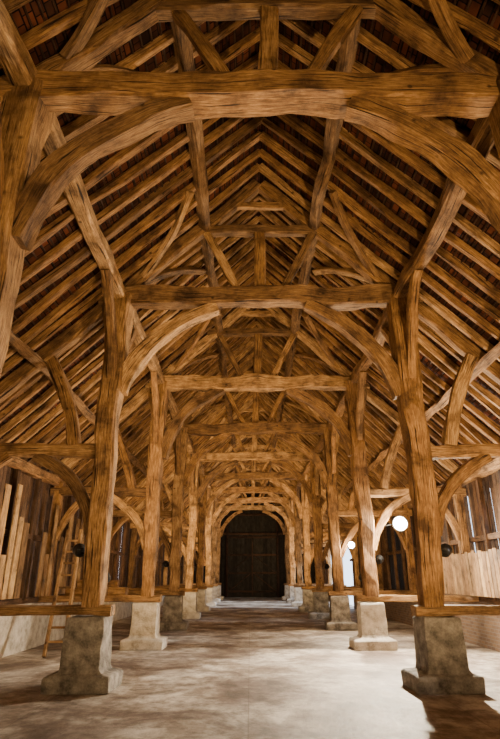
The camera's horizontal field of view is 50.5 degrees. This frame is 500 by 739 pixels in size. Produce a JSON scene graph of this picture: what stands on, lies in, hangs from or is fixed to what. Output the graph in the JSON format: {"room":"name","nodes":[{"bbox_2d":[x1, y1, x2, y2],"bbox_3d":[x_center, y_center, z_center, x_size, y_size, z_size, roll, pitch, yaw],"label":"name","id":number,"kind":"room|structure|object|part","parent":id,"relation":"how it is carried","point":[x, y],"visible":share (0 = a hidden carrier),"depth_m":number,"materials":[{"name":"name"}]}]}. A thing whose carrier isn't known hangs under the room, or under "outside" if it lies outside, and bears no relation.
{"room":"farm building","nodes":[
{"label":"farm building","id":0,"kind":"room"},
{"bbox_2d":[0,595,164,657],"bbox_3d":[-5.895,9.806,21.789,0.350,1.100,58.930,0,-21,0],"label":"wall","id":1,"kind":"structure","parent":0,"point":[18,633],"depth_m":13.88,"materials":[{"name":"stone"}]},
{"bbox_2d":[0,469,182,603],"bbox_3d":[-5.688,7.832,22.563,0.206,3.159,58.930,0,-21,0],"label":"studs","id":2,"kind":"object","parent":1,"relation":"on","point":[17,473],"visible":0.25,"depth_m":13.97,"materials":[{"name":"brown wood"}]},
{"bbox_2d":[0,465,183,598],"bbox_3d":[-5.793,7.766,22.681,0.045,3.350,59.102,0,-21,0],"label":"boards","id":3,"kind":"object","parent":1,"relation":"on","point":[6,473],"depth_m":14.81,"materials":[{"name":"brown wood"}]},
{"bbox_2d":[183,480,315,584],"bbox_3d":[0.225,13.701,46.112,12.286,9.421,3.094,0,-21,0],"label":"truss","id":4,"kind":"object","parent":1,"relation":"on","point":[265,509],"visible":0.22,"depth_m":45.87,"materials":[{"name":"brown wood"}]},
{"bbox_3d":[-5.519,16.506,45.010,0.279,3.030,0.290,0,-21,0],"label":"wall post","id":5,"kind":"part","parent":4,"relation":"part of","materials":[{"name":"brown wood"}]},
{"bbox_3d":[-2.762,15.093,45.556,0.498,6.106,0.556,0,-21,0],"label":"post","id":6,"kind":"part","parent":4,"relation":"part of","materials":[{"name":"brown wood"}]},
{"bbox_3d":[3.213,15.095,45.557,0.506,6.109,0.553,0,-21,0],"label":"post","id":7,"kind":"part","parent":4,"relation":"part of","materials":[{"name":"brown wood"}]},
{"bbox_2d":[0,0,499,538],"bbox_3d":[0.228,3.432,24.236,12.815,6.478,58.569,0,-21,0],"label":"roof","id":8,"kind":"structure","parent":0,"point":[136,441],"depth_m":11.13,"materials":[{"name":"brown wood"}]},
{"bbox_2d":[170,23,240,497],"bbox_3d":[-0.994,1.833,24.931,0.381,0.400,58.846,0,-21,0],"label":"purlin","id":9,"kind":"structure","parent":8,"relation":"attached to","point":[181,49],"depth_m":10.58,"materials":[{"name":"brown wood"}]},
{"bbox_2d":[0,0,499,486],"bbox_3d":[0.230,3.385,24.306,12.715,6.275,58.930,0,-21,0],"label":"roof tiles","id":10,"kind":"object","parent":8,"relation":"attached to","point":[37,1],"depth_m":9.76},
{"bbox_2d":[264,20,360,496],"bbox_3d":[1.450,1.834,24.930,0.392,0.391,58.847,0,-21,0],"label":"purlin","id":11,"kind":"structure","parent":8,"relation":"attached to","point":[347,50],"depth_m":10.59,"materials":[{"name":"brown wood"}]},
{"bbox_2d":[0,597,499,738],"bbox_3d":[0.230,10.412,21.552,13.200,0.200,59.730,0,-21,0],"label":"floor","id":12,"kind":"structure","parent":0,"point":[249,667],"depth_m":8.77,"materials":[{"name":"concrete"}]},
{"bbox_2d":[42,529,82,657],"bbox_3d":[-4.660,5.521,13.429,0.517,2.969,1.723,4,-22,-10],"label":"wooden ladder","id":13,"kind":"object","parent":12,"relation":"on","point":[67,540],"visible":0.71,"depth_m":13.43,"materials":[{"name":"brown wood"}]},
{"bbox_3d":[-4.490,5.529,13.447,0.103,2.968,1.702,5,-22,-13],"label":"rail","id":14,"kind":"part","parent":13,"relation":"part of","materials":[{"name":"brown wood"}]},
{"bbox_2d":[40,615,122,694],"bbox_3d":[-2.778,4.791,8.999,1.103,1.117,0.952,0,-21,1],"label":"stone plinth","id":15,"kind":"object","parent":12,"relation":"on","point":[85,668],"visible":0.96,"depth_m":8.69,"materials":[{"name":"stone"}]},
{"bbox_2d":[119,602,166,649],"bbox_3d":[-2.766,6.762,14.028,1.107,1.118,0.963,0,-21,-1],"label":"stone plinth","id":16,"kind":"object","parent":12,"relation":"on","point":[144,634],"visible":0.99,"depth_m":13.72,"materials":[{"name":"beige stone"}]},
{"bbox_2d":[159,596,188,630],"bbox_3d":[-2.767,8.732,19.057,1.100,1.118,0.957,1,-21,-3],"label":"stone plinth","id":17,"kind":"object","parent":12,"relation":"on","point":[172,620],"visible":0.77,"depth_m":18.73,"materials":[{"name":"stone"}]},
{"bbox_2d":[182,592,200,618],"bbox_3d":[-2.780,10.701,24.083,1.095,1.118,0.959,1,-21,-2],"label":"stone plinth","id":18,"kind":"object","parent":12,"relation":"on","point":[190,611],"visible":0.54,"depth_m":23.78,"materials":[{"name":"beige stone"}]},
{"bbox_2d":[197,589,209,611],"bbox_3d":[-2.748,12.672,29.115,1.097,1.116,0.959,0,-21,1],"label":"stone plinth","id":19,"kind":"object","parent":12,"relation":"on","point":[201,594],"visible":0.52,"depth_m":28.80,"materials":[{"name":"beige stone"}]},
{"bbox_2d":[206,588,215,606],"bbox_3d":[-2.723,14.648,34.147,1.103,1.115,0.949,1,-21,-2],"label":"stone plinth","id":20,"kind":"object","parent":12,"relation":"on","point":[209,602],"visible":0.44,"depth_m":33.82,"materials":[{"name":"beige stone"}]},
{"bbox_2d":[212,586,219,602],"bbox_3d":[-2.746,16.615,39.170,1.112,1.118,0.942,1,-21,-1],"label":"stone plinth","id":21,"kind":"object","parent":12,"relation":"on","point":[214,589],"visible":0.47,"depth_m":38.85,"materials":[{"name":"beige stone"}]},
{"bbox_2d":[217,585,223,599],"bbox_3d":[-2.727,18.583,44.196,1.114,1.117,0.942,-1,-21,3],"label":"stone plinth","id":22,"kind":"object","parent":12,"relation":"on","point":[219,596],"visible":0.51,"depth_m":43.88,"materials":[{"name":"beige stone"}]},
{"bbox_2d":[163,449,345,587],"bbox_3d":[0.238,9.757,36.059,12.307,9.415,3.100,0,-21,0],"label":"truss","id":23,"kind":"object","parent":12,"relation":"on","point":[272,491],"visible":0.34,"depth_m":35.79,"materials":[{"name":"brown wood"}]},
{"bbox_3d":[-5.519,12.565,34.954,0.284,3.030,0.290,0,-21,0],"label":"wall post","id":24,"kind":"part","parent":23,"relation":"part of","materials":[{"name":"brown wood"}]},
{"bbox_3d":[-4.080,14.053,34.370,3.380,0.184,0.420,0,-21,0],"label":"sole plate","id":25,"kind":"part","parent":23,"relation":"part of","materials":[{"name":"brown wood"}]},
{"bbox_3d":[-2.776,11.150,35.500,0.513,6.104,0.561,0,-21,0],"label":"post","id":26,"kind":"part","parent":23,"relation":"part of","materials":[{"name":"brown wood"}]},
{"bbox_3d":[3.236,11.156,35.513,0.492,6.105,0.533,0,-21,0],"label":"post","id":27,"kind":"part","parent":23,"relation":"part of","materials":[{"name":"brown wood"}]},
{"bbox_3d":[4.540,14.052,34.392,3.380,0.201,0.398,0,-21,0],"label":"sole plate","id":28,"kind":"part","parent":23,"relation":"part of","materials":[{"name":"brown wood"}]},
{"bbox_2d":[180,462,333,585],"bbox_3d":[0.228,11.732,41.085,12.309,9.428,3.102,0,-21,0],"label":"truss","id":29,"kind":"object","parent":12,"relation":"on","point":[237,502],"visible":0.44,"depth_m":40.70,"materials":[{"name":"brown wood"}]},
{"bbox_3d":[-2.748,13.125,40.532,0.497,6.109,0.565,0,-21,0],"label":"post","id":30,"kind":"part","parent":29,"relation":"part of","materials":[{"name":"brown wood"}]},
{"bbox_3d":[3.223,13.123,40.532,0.499,6.106,0.585,0,-21,0],"label":"post","id":31,"kind":"part","parent":29,"relation":"part of","materials":[{"name":"brown wood"}]},
{"bbox_3d":[5.976,14.535,39.981,0.284,3.030,0.284,0,-21,0],"label":"wall post","id":32,"kind":"part","parent":29,"relation":"part of","materials":[{"name":"brown wood"}]},
{"bbox_2d":[156,435,360,588],"bbox_3d":[0.222,7.785,31.024,12.304,9.404,3.104,0,-21,0],"label":"truss","id":33,"kind":"object","parent":12,"relation":"on","point":[204,506],"visible":0.6,"depth_m":30.67,"materials":[{"name":"brown wood"}]},
{"bbox_3d":[-4.080,12.071,29.352,3.380,0.191,0.400,0,-21,0],"label":"sole plate","id":34,"kind":"part","parent":33,"relation":"part of","materials":[{"name":"brown wood"}]},
{"bbox_3d":[-2.762,9.182,30.473,0.510,6.107,0.547,0,-21,0],"label":"post","id":35,"kind":"part","parent":33,"relation":"part of","materials":[{"name":"brown wood"}]},
{"bbox_3d":[3.207,9.184,30.482,0.486,6.103,0.561,0,-21,0],"label":"post","id":36,"kind":"part","parent":33,"relation":"part of","materials":[{"name":"brown wood"}]},
{"bbox_3d":[4.540,12.079,29.348,3.380,0.187,0.392,0,-21,0],"label":"sole plate","id":37,"kind":"part","parent":33,"relation":"part of","materials":[{"name":"brown wood"}]},
{"bbox_3d":[5.982,10.595,29.927,0.280,3.030,0.287,0,-21,0],"label":"wall post","id":38,"kind":"part","parent":33,"relation":"part of","materials":[{"name":"brown wood"}]},
{"bbox_2d":[282,585,288,599],"bbox_3d":[3.192,18.583,44.192,1.110,1.120,0.950,0,-21,-1],"label":"stone plinth","id":39,"kind":"object","parent":12,"relation":"on","point":[286,590],"visible":0.44,"depth_m":43.89,"materials":[{"name":"beige stone"}]},
{"bbox_2d":[286,586,296,602],"bbox_3d":[3.222,16.614,39.169,1.095,1.119,0.958,0,-21,0],"label":"stone plinth","id":40,"kind":"object","parent":12,"relation":"on","point":[291,598],"visible":0.49,"depth_m":38.88,"materials":[{"name":"stone"}]},
{"bbox_2d":[291,587,302,606],"bbox_3d":[3.204,14.645,34.142,1.106,1.115,0.949,-1,-21,2],"label":"stone plinth","id":41,"kind":"object","parent":12,"relation":"on","point":[298,601],"visible":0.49,"depth_m":33.82,"materials":[{"name":"beige stone"}]},
{"bbox_2d":[298,589,312,611],"bbox_3d":[3.188,12.675,29.116,1.097,1.118,0.948,-1,-21,3],"label":"stone plinth","id":42,"kind":"object","parent":12,"relation":"on","point":[307,594],"visible":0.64,"depth_m":28.81,"materials":[{"name":"stone"}]},
{"bbox_2d":[308,592,329,618],"bbox_3d":[3.194,10.702,24.088,1.099,1.115,0.949,-1,-21,1],"label":"stone plinth","id":43,"kind":"object","parent":12,"relation":"on","point":[320,599],"visible":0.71,"depth_m":23.78,"materials":[{"name":"stone"}]},
{"bbox_2d":[324,596,357,629],"bbox_3d":[3.244,8.731,19.057,1.103,1.119,0.959,-1,-21,3],"label":"stone plinth","id":44,"kind":"object","parent":12,"relation":"on","point":[339,609],"visible":0.9,"depth_m":18.74,"materials":[{"name":"stone"}]},
{"bbox_2d":[349,602,397,650],"bbox_3d":[3.209,6.765,14.036,1.108,1.119,0.950,0,-21,1],"label":"stone plinth","id":45,"kind":"object","parent":12,"relation":"on","point":[372,635],"visible":0.98,"depth_m":13.71,"materials":[{"name":"beige stone"}]},
{"bbox_2d":[401,616,485,694],"bbox_3d":[3.200,4.791,8.999,1.103,1.118,0.948,0,-21,-1],"label":"stone plinth","id":46,"kind":"object","parent":12,"relation":"on","point":[441,667],"visible":0.93,"depth_m":8.70,"materials":[{"name":"stone"}]},
{"bbox_2d":[0,0,499,495],"bbox_3d":[0.230,3.401,24.299,13.200,6.660,59.530,0,-21,0],"label":"batten","id":47,"kind":"structure","parent":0,"point":[491,6],"depth_m":9.72,"materials":[{"name":"wood"}]},
{"bbox_2d":[0,0,499,386],"bbox_3d":[0.227,-1.990,6.053,12.305,9.409,3.108,0,-21,0],"label":"truss","id":48,"kind":"object","parent":47,"relation":"attached to","point":[132,105],"visible":0.98,"depth_m":6.46,"materials":[{"name":"brown wood"}]},
{"bbox_2d":[0,0,36,83],"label":"plate","id":49,"kind":"object","parent":48,"relation":"on","point":[17,63],"depth_m":6.05,"materials":[{"name":"brown wood"}]},
{"bbox_3d":[-2.763,-0.603,5.505,0.481,6.106,0.542,0,-21,0],"label":"post","id":50,"kind":"part","parent":48,"relation":"part of","materials":[{"name":"brown wood"}]},
{"bbox_3d":[3.231,-0.595,5.524,0.471,6.107,0.548,0,-21,0],"label":"post","id":51,"kind":"part","parent":48,"relation":"part of","materials":[{"name":"brown wood"}]},
{"bbox_2d":[33,307,480,602],"bbox_3d":[0.222,1.871,15.945,12.351,9.416,3.109,0,-21,0],"label":"truss","id":52,"kind":"object","parent":47,"relation":"attached to","point":[352,437],"visible":0.91,"depth_m":15.60,"materials":[{"name":"brown wood"}]},
{"bbox_2d":[0,483,84,599],"bbox_3d":[-5.355,4.617,13.922,0.030,2.462,6.494,0,-21,0],"label":"planks","id":53,"kind":"object","parent":52,"relation":"attached to","point":[19,553],"visible":0.71,"depth_m":12.39,"materials":[{"name":"brown wood"}]},
{"bbox_3d":[-5.522,4.685,14.846,0.280,3.030,0.280,0,-21,0],"label":"wall post","id":54,"kind":"part","parent":52,"relation":"part of","materials":[{"name":"brown wood"}]},
{"bbox_2d":[65,580,127,595],"bbox_3d":[-4.142,5.921,14.361,1.677,0.419,0.308,0,-21,0],"label":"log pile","id":55,"kind":"object","parent":52,"relation":"on","point":[112,583],"visible":0.47,"depth_m":14.27,"materials":[{"name":"brown wood"}]},
{"bbox_3d":[-4.080,6.171,14.262,3.380,0.182,0.393,0,-21,0],"label":"sole plate","id":56,"kind":"part","parent":52,"relation":"part of","materials":[{"name":"brown wood"}]},
{"bbox_3d":[-2.754,3.274,15.400,0.485,6.105,0.546,0,-21,0],"label":"post","id":57,"kind":"part","parent":52,"relation":"part of","materials":[{"name":"brown wood"}]},
{"bbox_3d":[3.213,3.273,15.395,0.521,6.107,0.530,0,-21,0],"label":"post","id":58,"kind":"part","parent":52,"relation":"part of","materials":[{"name":"brown wood"}]},
{"bbox_2d":[376,555,383,563],"bbox_3d":[3.565,5.297,14.784,0.241,0.249,0.351,-16,-26,35],"label":"lamp","id":59,"kind":"object","parent":52,"relation":"attached to","point":[379,559],"visible":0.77,"depth_m":14.76,"materials":[{"name":"black metal"}]},
{"bbox_2d":[385,516,407,530],"bbox_3d":[3.927,4.341,14.879,0.989,0.406,0.255,-7,-23,18],"label":"lamp","id":60,"kind":"object","parent":52,"relation":"attached to","point":[399,523],"visible":0.98,"depth_m":14.75,"materials":[{"name":"white glass"}]},
{"bbox_3d":[4.540,6.160,14.260,3.380,0.190,0.412,0,-21,0],"label":"sole plate","id":61,"kind":"part","parent":52,"relation":"part of","materials":[{"name":"brown wood"}]},
{"bbox_3d":[5.986,4.686,14.847,0.288,3.030,0.290,0,-21,0],"label":"wall post","id":62,"kind":"part","parent":52,"relation":"part of","materials":[{"name":"brown wood"}]},
{"bbox_2d":[442,548,499,597],"bbox_3d":[5.820,5.164,13.477,0.060,1.119,6.464,0,-21,0],"label":"wall","id":63,"kind":"structure","parent":52,"relation":"attached to","point":[471,574],"depth_m":13.73,"materials":[{"name":"brown wood"}]},
{"bbox_2d":[111,357,415,595],"bbox_3d":[0.227,3.845,20.971,12.298,9.408,3.095,0,-21,0],"label":"truss","id":64,"kind":"object","parent":47,"relation":"attached to","point":[328,474],"visible":0.65,"depth_m":20.58,"materials":[{"name":"brown wood"}]},
{"bbox_3d":[-4.080,8.139,19.288,3.380,0.180,0.395,0,-21,0],"label":"sole plate","id":65,"kind":"part","parent":64,"relation":"part of","materials":[{"name":"brown wood"}]},
{"bbox_2d":[162,560,168,566],"bbox_3d":[-3.105,7.267,19.811,0.241,0.249,0.351,16,-26,-35],"label":"lamp","id":66,"kind":"object","parent":64,"relation":"attached to","point":[165,563],"visible":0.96,"depth_m":19.78,"materials":[{"name":"black metal"}]},
{"bbox_3d":[-2.771,5.241,20.420,0.507,6.104,0.557,0,-21,0],"label":"post","id":67,"kind":"part","parent":64,"relation":"part of","materials":[{"name":"brown wood"}]},
{"bbox_3d":[3.222,5.243,20.424,0.523,6.105,0.548,0,-21,0],"label":"post","id":68,"kind":"part","parent":64,"relation":"part of","materials":[{"name":"brown wood"}]},
{"bbox_2d":[348,541,354,548],"bbox_3d":[3.670,6.570,19.827,0.488,0.278,0.250,0,-21,0],"label":"lamp","id":69,"kind":"object","parent":64,"relation":"attached to","point":[351,544],"visible":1,"depth_m":19.77,"materials":[{"name":"white glass"}]},
{"bbox_3d":[4.540,8.139,19.287,3.380,0.184,0.384,0,-21,0],"label":"sole plate","id":70,"kind":"part","parent":64,"relation":"part of","materials":[{"name":"brown wood"}]},
{"bbox_3d":[5.979,6.654,19.871,0.290,3.030,0.287,0,-21,0],"label":"wall post","id":71,"kind":"part","parent":64,"relation":"part of","materials":[{"name":"brown wood"}]},
{"bbox_2d":[193,484,315,596],"bbox_3d":[0.232,16.151,50.833,12.484,10.480,0.320,0,-21,0],"label":"wall","id":72,"kind":"structure","parent":0,"point":[251,522],"depth_m":50.86,"materials":[{"name":"brown wood"}]},
{"bbox_2d":[228,535,276,596],"bbox_3d":[0.232,18.470,50.089,4.624,5.620,0.050,0,-21,0],"label":"planks","id":73,"kind":"object","parent":72,"relation":"attached to","point":[235,545],"visible":0.67,"depth_m":50.05,"materials":[{"name":"brown wood"}]},
{"bbox_2d":[228,535,276,596],"bbox_3d":[0.230,18.476,50.010,4.500,5.450,0.163,0,-21,0],"label":"ledges","id":74,"kind":"object","parent":73,"relation":"attached to","point":[252,536],"visible":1,"depth_m":49.80,"materials":[{"name":"brown wood"}]},
{"bbox_3d":[0.230,16.777,50.550,9.600,9.108,0.250,0,-21,0],"label":"gable frame","id":75,"kind":"part","parent":72,"relation":"part of","materials":[{"name":"brown wood"}]},
{"bbox_2d":[328,596,499,651],"bbox_3d":[6.355,9.806,21.789,0.350,1.100,58.930,0,-21,0],"label":"wall","id":76,"kind":"structure","parent":0,"point":[482,631],"depth_m":14.72,"materials":[{"name":"brick"}]},
{"bbox_2d":[0,180,499,616],"bbox_3d":[0.223,-0.092,10.923,12.318,9.420,3.097,0,-21,0],"label":"truss","id":77,"kind":"object","parent":76,"relation":"on","point":[122,365],"visible":0.98,"depth_m":10.76,"materials":[{"name":"brown wood"}]},
{"bbox_3d":[-4.080,4.202,9.250,3.380,0.189,0.401,0,-21,0],"label":"sole plate","id":78,"kind":"part","parent":77,"relation":"part of","materials":[{"name":"brown wood"}]},
{"bbox_2d":[72,543,85,556],"bbox_3d":[-3.105,3.326,9.756,0.241,0.249,0.351,16,-26,-35],"label":"lamp","id":79,"kind":"object","parent":77,"relation":"attached to","point":[78,550],"visible":0.91,"depth_m":9.73,"materials":[{"name":"black metal"}]},
{"bbox_3d":[-2.764,1.300,10.364,0.531,6.104,0.531,0,-21,0],"label":"post","id":80,"kind":"part","parent":77,"relation":"part of","materials":[{"name":"brown wood"}]},
{"bbox_3d":[3.216,1.307,10.377,0.512,6.108,0.567,0,-21,0],"label":"post","id":81,"kind":"part","parent":77,"relation":"part of","materials":[{"name":"brown wood"}]},
{"bbox_2d":[441,543,452,556],"bbox_3d":[3.565,3.326,9.756,0.241,0.249,0.351,-16,-26,35],"label":"lamp","id":82,"kind":"object","parent":77,"relation":"attached to","point":[446,549],"visible":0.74,"depth_m":9.72,"materials":[{"name":"black metal"}]},
{"bbox_3d":[4.540,4.202,9.231,3.380,0.189,0.387,0,-21,0],"label":"sole plate","id":83,"kind":"part","parent":77,"relation":"part of","materials":[{"name":"brown wood"}]},
{"bbox_2d":[127,397,386,591],"bbox_3d":[0.244,5.821,25.997,12.295,9.414,3.098,0,-21,0],"label":"truss","id":84,"kind":"object","parent":76,"relation":"on","point":[313,491],"visible":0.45,"depth_m":25.63,"materials":[{"name":"brown wood"}]},
{"bbox_3d":[-5.519,8.627,24.905,0.277,3.030,0.284,0,-21,0],"label":"wall post","id":85,"kind":"part","parent":84,"relation":"part of","materials":[{"name":"brown wood"}]},
{"bbox_3d":[-4.080,10.115,24.319,3.380,0.188,0.390,0,-21,0],"label":"sole plate","id":86,"kind":"part","parent":84,"relation":"part of","materials":[{"name":"brown wood"}]},
{"bbox_3d":[-2.752,7.210,25.440,0.508,6.106,0.541,0,-21,0],"label":"post","id":87,"kind":"part","parent":84,"relation":"part of","materials":[{"name":"brown wood"}]},
{"bbox_3d":[3.227,7.221,25.468,0.489,6.107,0.571,0,-21,0],"label":"post","id":88,"kind":"part","parent":84,"relation":"part of","materials":[{"name":"brown wood"}]},
{"bbox_3d":[4.540,10.112,24.314,3.380,0.195,0.402,0,-21,0],"label":"sole plate","id":89,"kind":"part","parent":84,"relation":"part of","materials":[{"name":"brown wood"}]},
{"bbox_3d":[5.981,8.624,24.898,0.283,3.030,0.290,0,-21,0],"label":"wall post","id":90,"kind":"part","parent":84,"relation":"part of","materials":[{"name":"brown wood"}]},
{"bbox_2d":[314,469,499,604],"bbox_3d":[6.150,7.829,22.564,0.204,3.152,58.930,0,-21,0],"label":"studs","id":91,"kind":"object","parent":76,"relation":"on","point":[487,536],"visible":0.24,"depth_m":16.28,"materials":[{"name":"brown wood"}]},
{"bbox_2d":[323,472,499,597],"bbox_3d":[6.253,7.757,22.657,0.045,3.350,59.050,0,-21,0],"label":"boards","id":92,"kind":"object","parent":76,"relation":"on","point":[493,482],"visible":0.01,"depth_m":14.62,"materials":[{"name":"brown wood"}]},
{"bbox_2d":[386,516,415,589],"bbox_3d":[6.253,7.606,22.271,0.045,3.350,4.432,0,-21,0],"label":"door","id":93,"kind":"structure","parent":92,"relation":"attached to","point":[397,541],"depth_m":22.57,"materials":[{"name":"brown wood"}]},
{"bbox_3d":[-2.745,0.850,-1.055,1.095,1.116,0.952,-1,-21,2],"label":"stone plinth","id":94,"kind":"object","parent":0,"visible":0},
{"bbox_3d":[0.227,-4.037,0.865,12.322,9.426,3.102,0,-21,0],"label":"truss","id":95,"kind":"object","parent":94,"relation":"on","visible":0},
{"bbox_2d":[42,115,67,157],"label":"plate","id":96,"kind":"object","parent":95,"relation":"on","point":[55,139],"depth_m":7.27,"materials":[{"name":"brown wood"}]},
{"bbox_2d":[5,457,183,542],"bbox_3d":[-5.629,6.330,23.168,0.381,0.386,58.846,0,-21,0],"label":"wall plate","id":97,"kind":"object","parent":95,"relation":"attached to","point":[16,463],"visible":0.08,"depth_m":13.72,"materials":[{"name":"brown wood"}]},
{"bbox_2d":[64,175,126,297],"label":"plate","id":98,"kind":"object","parent":95,"relation":"on","point":[76,194],"depth_m":9.11,"materials":[{"name":"brown wood"}]},
{"bbox_2d":[7,327,197,524],"bbox_3d":[-4.315,4.934,23.714,0.366,0.382,58.842,0,-21,0],"label":"purlin","id":99,"kind":"object","parent":95,"relation":"attached to","point":[22,349],"visible":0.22,"depth_m":10.85,"materials":[{"name":"brown wood"}]},
{"bbox_2d":[133,309,145,344],"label":"plate","id":100,"kind":"object","parent":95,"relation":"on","point":[141,333],"depth_m":12.78,"materials":[{"name":"brown wood"}]},
{"bbox_2d":[146,353,164,384],"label":"plate","id":101,"kind":"object","parent":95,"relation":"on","point":[153,364],"depth_m":14.98,"materials":[{"name":"brown wood"}]},
{"bbox_2d":[349,353,371,382],"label":"plate","id":102,"kind":"object","parent":95,"relation":"on","point":[364,363],"depth_m":15.11,"materials":[{"name":"brown wood"}]},
{"bbox_2d":[371,309,388,345],"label":"plate","id":103,"kind":"object","parent":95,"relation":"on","point":[382,322],"depth_m":12.81,"materials":[{"name":"brown wood"}]},
{"bbox_2d":[396,500,412,509],"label":"wall plate","id":104,"kind":"object","parent":95,"relation":"attached to","point":[408,504],"depth_m":20.04,"materials":[{"name":"brown wood"}]},
{"bbox_2d":[310,344,499,522],"bbox_3d":[4.769,4.931,23.718,0.402,0.367,58.848,0,-21,0],"label":"aisle purlin","id":105,"kind":"object","parent":95,"relation":"attached to","point":[492,357],"visible":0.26,"depth_m":12.78,"materials":[{"name":"brown wood"}]},
{"bbox_2d":[395,176,466,298],"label":"plate","id":106,"kind":"object","parent":95,"relation":"on","point":[452,196],"depth_m":9.10,"materials":[{"name":"brown wood"}]},
{"bbox_2d":[465,116,492,156],"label":"plate","id":107,"kind":"object","parent":95,"relation":"on","point":[480,139],"depth_m":7.19,"materials":[{"name":"brown wood"}]},
{"bbox_2d":[462,457,499,486],"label":"wall plate","id":108,"kind":"object","parent":95,"relation":"attached to","point":[490,468],"depth_m":13.53,"materials":[{"name":"brown wood"}]}
]}

